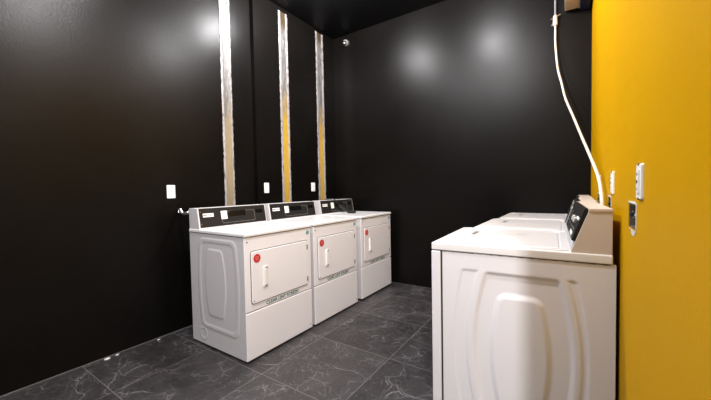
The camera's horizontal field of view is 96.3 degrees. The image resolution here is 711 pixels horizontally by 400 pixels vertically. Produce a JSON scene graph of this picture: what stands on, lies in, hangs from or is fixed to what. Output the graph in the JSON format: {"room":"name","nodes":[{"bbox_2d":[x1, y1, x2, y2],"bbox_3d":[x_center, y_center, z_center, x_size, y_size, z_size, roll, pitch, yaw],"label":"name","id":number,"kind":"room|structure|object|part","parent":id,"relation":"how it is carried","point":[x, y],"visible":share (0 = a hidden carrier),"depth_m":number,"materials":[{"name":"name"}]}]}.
{"room":"laundry","nodes":[
{"label":"laundry","id":0,"kind":"room"},
{"bbox_2d":[0,0,335,395],"bbox_3d":[-2.054,-0.493,2.132,0.170,3.360,6.090,0,2,34],"label":"wall","id":1,"kind":"structure","parent":0,"point":[106,105],"depth_m":2.45,"materials":[{"name":"black paint"}]},
{"bbox_2d":[0,325,192,397],"bbox_3d":[-1.442,1.144,2.944,0.056,0.009,4.190,0,2,34],"label":"trim","id":2,"kind":"structure","parent":1,"relation":"attached to","point":[191,325],"depth_m":2.27,"materials":[{"name":"grey"}]},
{"bbox_2d":[166,185,175,198],"bbox_3d":[-1.592,-0.071,2.752,0.009,0.115,0.070,0,2,34],"label":"outlet","id":3,"kind":"object","parent":1,"relation":"attached to","point":[170,188],"visible":1,"depth_m":2.75,"materials":[{"name":"white plastic"}]},
{"bbox_2d":[178,208,188,214],"bbox_3d":[-1.453,0.102,2.714,0.299,0.058,0.044,1,3,42],"label":"connector","id":4,"kind":"object","parent":1,"relation":"attached to","point":[180,210],"visible":0.68,"depth_m":2.71,"materials":[{"name":"silver metal"}]},
{"bbox_2d":[218,0,235,205],"bbox_3d":[-1.289,-1.005,3.198,0.011,2.440,0.124,0,2,34],"label":"wall strip","id":5,"kind":"object","parent":1,"relation":"attached to","point":[224,17],"visible":0.93,"depth_m":3.20,"materials":[{"name":"silver metal"}]},
{"bbox_2d":[264,183,268,192],"bbox_3d":[-0.991,-0.135,3.558,0.009,0.115,0.066,0,2,34],"label":"outlet","id":6,"kind":"object","parent":1,"relation":"attached to","point":[266,185],"visible":1,"depth_m":3.55,"materials":[{"name":"white plastic"}]},
{"bbox_2d":[278,10,291,202],"bbox_3d":[-0.835,-1.009,3.785,0.011,2.390,0.148,0,2,34],"label":"wall strip","id":7,"kind":"object","parent":1,"relation":"attached to","point":[282,18],"visible":0.94,"depth_m":3.78,"materials":[{"name":"silver metal"}]},
{"bbox_2d":[311,183,314,190],"bbox_3d":[-0.557,-0.171,4.205,0.009,0.115,0.070,0,2,34],"label":"outlet","id":8,"kind":"object","parent":1,"relation":"attached to","point":[312,184],"visible":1,"depth_m":4.20,"materials":[{"name":"white plastic"}]},
{"bbox_2d":[315,31,325,199],"bbox_3d":[-0.468,-1.043,4.332,0.011,2.405,0.160,0,2,34],"label":"wall strip","id":9,"kind":"object","parent":1,"relation":"attached to","point":[318,37],"visible":0.97,"depth_m":4.33,"materials":[{"name":"silver metal"}]},
{"bbox_2d":[0,281,432,399],"bbox_3d":[0.275,1.246,0.652,5.700,0.100,6.330,0,2,34],"label":"floor","id":10,"kind":"structure","parent":0,"point":[379,346],"depth_m":2.21,"materials":[{"name":"tile"}]},
{"bbox_2d":[189,204,312,361],"bbox_3d":[-0.878,0.601,2.703,0.772,1.090,0.691,0,2,34],"label":"dryer","id":11,"kind":"object","parent":10,"relation":"on","point":[251,284],"visible":1,"depth_m":2.45,"materials":[{"name":"white metal"}]},
{"bbox_3d":[-1.059,0.703,2.420,0.688,0.877,0.008,0,2,34],"label":"panel","id":12,"kind":"part","parent":11,"relation":"part of","materials":[{"name":"white metal"}]},
{"bbox_3d":[-1.056,0.134,2.802,0.033,0.154,0.655,0,2,34],"label":"control panel","id":13,"kind":"part","parent":11,"relation":"part of","materials":[{"name":"black plastic"}]},
{"bbox_3d":[-0.869,0.234,2.680,0.710,0.026,0.691,0,2,34],"label":"panel","id":14,"kind":"part","parent":11,"relation":"part of","materials":[{"name":"white metal"}]},
{"bbox_3d":[-0.660,0.562,2.348,0.016,0.150,0.040,0,2,34],"label":"handle","id":15,"kind":"part","parent":11,"relation":"part of","materials":[{"name":"white plastic"}]},
{"bbox_3d":[-0.584,0.518,2.502,0.013,0.530,0.685,0,2,34],"label":"panel","id":16,"kind":"part","parent":11,"relation":"part of","materials":[{"name":"white metal"}]},
{"bbox_3d":[-0.575,0.959,2.517,0.014,0.339,0.685,0,2,34],"label":"panel","id":17,"kind":"part","parent":11,"relation":"part of","materials":[{"name":"white metal"}]},
{"bbox_3d":[-0.573,0.544,2.498,0.010,0.375,0.585,0,2,34],"label":"door","id":18,"kind":"part","parent":11,"relation":"part of","materials":[{"name":"white metal"}]},
{"bbox_2d":[264,201,357,324],"bbox_3d":[-0.476,0.572,3.302,0.772,1.090,0.691,0,2,34],"label":"dryer","id":19,"kind":"object","parent":10,"relation":"on","point":[333,239],"visible":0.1,"depth_m":3.10,"materials":[{"name":"white metal"}]},
{"bbox_3d":[-0.654,0.105,3.401,0.033,0.154,0.655,0,2,34],"label":"control panel","id":20,"kind":"part","parent":19,"relation":"part of","materials":[{"name":"black plastic"}]},
{"bbox_3d":[-0.467,0.205,3.279,0.710,0.026,0.691,0,2,34],"label":"panel","id":21,"kind":"part","parent":19,"relation":"part of","materials":[{"name":"white metal"}]},
{"bbox_3d":[-0.657,0.674,3.019,0.688,0.877,0.008,0,2,34],"label":"panel","id":22,"kind":"part","parent":19,"relation":"part of","materials":[{"name":"white metal"}]},
{"bbox_3d":[-0.258,0.533,2.947,0.016,0.150,0.040,0,2,34],"label":"handle","id":23,"kind":"part","parent":19,"relation":"part of","materials":[{"name":"white plastic"}]},
{"bbox_3d":[-0.182,0.489,3.101,0.013,0.530,0.685,0,2,34],"label":"panel","id":24,"kind":"part","parent":19,"relation":"part of","materials":[{"name":"white metal"}]},
{"bbox_3d":[-0.173,0.931,3.116,0.014,0.339,0.685,0,2,34],"label":"panel","id":25,"kind":"part","parent":19,"relation":"part of","materials":[{"name":"white metal"}]},
{"bbox_3d":[-0.171,0.515,3.097,0.010,0.375,0.585,0,2,34],"label":"door","id":26,"kind":"part","parent":19,"relation":"part of","materials":[{"name":"white metal"}]},
{"bbox_2d":[314,199,390,298],"bbox_3d":[-0.047,0.542,3.941,0.772,1.090,0.691,0,2,34],"label":"dryer","id":27,"kind":"object","parent":10,"relation":"on","point":[372,227],"visible":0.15,"depth_m":3.72,"materials":[{"name":"white metal"}]},
{"bbox_3d":[-0.225,0.075,4.040,0.033,0.154,0.655,0,2,34],"label":"control panel","id":28,"kind":"part","parent":27,"relation":"part of","materials":[{"name":"black plastic"}]},
{"bbox_2d":[324,198,355,212],"bbox_3d":[-0.177,0.069,4.026,0.430,0.184,0.185,0,2,25],"label":"power cable","id":29,"kind":"object","parent":27,"relation":"on","point":[340,205],"visible":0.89,"depth_m":4.02,"materials":[{"name":"black rubber"}]},
{"bbox_3d":[-0.039,0.175,3.918,0.710,0.026,0.691,0,2,34],"label":"panel","id":30,"kind":"part","parent":27,"relation":"part of","materials":[{"name":"white metal"}]},
{"bbox_3d":[-0.228,0.644,3.658,0.688,0.877,0.008,0,2,34],"label":"panel","id":31,"kind":"part","parent":27,"relation":"part of","materials":[{"name":"white metal"}]},
{"bbox_3d":[0.170,0.503,3.586,0.016,0.150,0.040,0,2,34],"label":"handle","id":32,"kind":"part","parent":27,"relation":"part of","materials":[{"name":"white plastic"}]},
{"bbox_3d":[0.247,0.459,3.740,0.013,0.530,0.685,0,2,34],"label":"panel","id":33,"kind":"part","parent":27,"relation":"part of","materials":[{"name":"white metal"}]},
{"bbox_3d":[0.256,0.900,3.755,0.014,0.339,0.685,0,2,34],"label":"panel","id":34,"kind":"part","parent":27,"relation":"part of","materials":[{"name":"white metal"}]},
{"bbox_3d":[0.258,0.485,3.736,0.010,0.375,0.585,0,2,34],"label":"door","id":35,"kind":"part","parent":27,"relation":"part of","materials":[{"name":"white metal"}]},
{"bbox_2d":[431,201,615,399],"bbox_3d":[0.893,0.582,1.748,0.746,1.126,0.685,0,2,32],"label":"washer","id":36,"kind":"object","parent":10,"relation":"on","point":[517,314],"visible":1,"depth_m":1.44,"materials":[{"name":"white metal"}]},
{"bbox_3d":[0.599,0.685,1.935,0.048,0.879,0.685,0,2,32],"label":"panel","id":37,"kind":"part","parent":36,"relation":"part of","materials":[{"name":"white metal"}]},
{"bbox_3d":[0.829,0.202,1.770,0.500,0.005,0.570,0,2,32],"label":"lid panel","id":38,"kind":"part","parent":36,"relation":"part of","materials":[{"name":"white metal"}]},
{"bbox_3d":[0.829,0.203,1.770,0.565,0.004,0.650,0,2,32],"label":"lid","id":39,"kind":"part","parent":36,"relation":"part of","materials":[{"name":"white metal"}]},
{"bbox_3d":[0.883,0.224,1.738,0.735,0.038,0.685,0,2,32],"label":"panel","id":40,"kind":"part","parent":36,"relation":"part of","materials":[{"name":"white metal"}]},
{"bbox_3d":[1.084,0.177,1.611,0.019,0.044,0.645,0,2,32],"label":"plate","id":41,"kind":"part","parent":36,"relation":"part of","materials":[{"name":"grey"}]},
{"bbox_3d":[1.102,0.090,1.595,0.062,0.140,0.661,0,2,32],"label":"control panel","id":42,"kind":"part","parent":36,"relation":"part of","materials":[{"name":"black"}]},
{"bbox_2d":[474,197,597,231],"bbox_3d":[1.313,0.554,2.326,0.701,1.126,0.685,0,2,34],"label":"washer","id":43,"kind":"object","parent":10,"relation":"on","point":[497,223],"visible":0.04,"depth_m":2.25,"materials":[{"name":"white metal"}]},
{"bbox_3d":[1.302,0.195,2.316,0.690,0.038,0.685,0,2,34],"label":"panel","id":44,"kind":"part","parent":43,"relation":"part of","materials":[{"name":"white metal"}]},
{"bbox_3d":[1.250,0.175,2.351,0.520,0.004,0.650,0,2,34],"label":"lid","id":45,"kind":"part","parent":43,"relation":"part of","materials":[{"name":"white metal"}]},
{"bbox_3d":[1.250,0.174,2.351,0.455,0.005,0.570,0,2,34],"label":"lid panel","id":46,"kind":"part","parent":43,"relation":"part of","materials":[{"name":"white metal"}]},
{"bbox_2d":[500,195,592,220],"bbox_3d":[1.721,0.526,2.894,0.681,1.126,0.685,0,2,34],"label":"washer","id":47,"kind":"object","parent":10,"relation":"on","point":[534,216],"visible":0.03,"depth_m":2.84,"materials":[{"name":"white metal"}]},
{"bbox_3d":[1.711,0.168,2.884,0.670,0.038,0.685,0,2,34],"label":"panel","id":48,"kind":"part","parent":47,"relation":"part of","materials":[{"name":"white metal"}]},
{"bbox_3d":[1.658,0.147,2.918,0.500,0.004,0.650,0,2,34],"label":"lid","id":49,"kind":"part","parent":47,"relation":"part of","materials":[{"name":"white metal"}]},
{"bbox_3d":[1.658,0.146,2.918,0.435,0.005,0.570,0,2,34],"label":"lid panel","id":50,"kind":"part","parent":47,"relation":"part of","materials":[{"name":"white metal"}]},
{"bbox_2d":[269,0,444,39],"bbox_3d":[0.209,-2.212,0.531,5.700,0.100,6.330,0,2,34],"label":"ceiling","id":51,"kind":"structure","parent":0,"point":[335,19],"depth_m":3.84,"materials":[{"name":"black paint"}]},
{"bbox_2d":[550,0,603,204],"bbox_3d":[1.618,-1.036,2.355,0.083,2.430,1.587,0,2,23],"label":"hose","id":52,"kind":"object","parent":51,"relation":"hanging from","point":[555,19],"visible":0.88,"depth_m":2.48,"materials":[{"name":"beige"}]},
{"bbox_2d":[333,0,591,287],"bbox_3d":[0.961,-0.610,3.845,3.268,3.360,0.120,0,2,34],"label":"wall","id":53,"kind":"structure","parent":0,"point":[451,116],"depth_m":3.60,"materials":[{"name":"black paint"}]},
{"bbox_2d":[343,39,349,47],"bbox_3d":[-0.140,-2.164,4.382,0.100,0.100,0.097,0,2,34],"label":"security camera","id":54,"kind":"object","parent":53,"relation":"attached to","point":[346,43],"visible":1,"depth_m":4.36,"materials":[{"name":"white plastic"}]},
{"bbox_2d":[591,0,710,399],"bbox_3d":[1.347,-0.539,1.595,0.120,3.360,3.190,0,2,34],"label":"wall","id":55,"kind":"structure","parent":0,"point":[651,106],"depth_m":0.74,"materials":[{"name":"yellow paint"}]},
{"bbox_2d":[565,0,590,10],"bbox_3d":[1.996,-1.914,2.864,0.190,0.325,0.254,0,2,34],"label":"wall fixture","id":56,"kind":"object","parent":55,"relation":"attached to","point":[569,4],"visible":1,"depth_m":2.89,"materials":[{"name":"beige plastic"}]},
{"bbox_2d":[610,171,614,193],"bbox_3d":[1.181,-0.079,1.467,0.010,0.105,0.095,0,2,34],"label":"outlet","id":57,"kind":"object","parent":55,"relation":"attached to","point":[612,177],"visible":1,"depth_m":1.44,"materials":[{"name":"white plastic"}]},
{"bbox_2d":[628,200,636,235],"bbox_3d":[0.905,0.058,1.001,0.061,0.111,0.156,0,2,34],"label":"wall box","id":58,"kind":"object","parent":55,"relation":"attached to","point":[633,206],"visible":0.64,"depth_m":1.04,"materials":[{"name":"silver metal"}]},
{"bbox_2d":[636,163,643,199],"bbox_3d":[0.799,-0.052,0.898,0.010,0.103,0.080,0,2,34],"label":"outlet","id":59,"kind":"object","parent":55,"relation":"attached to","point":[640,167],"visible":1,"depth_m":0.87,"materials":[{"name":"white plastic"}]},
{"bbox_2d":[636,169,639,193],"bbox_3d":[0.797,-0.052,0.899,0.005,0.068,0.033,0,2,34],"label":"receptacle","id":60,"kind":"object","parent":59,"relation":"attached to","point":[638,170],"depth_m":0.89,"materials":[{"name":"white plastic"}]}
]}

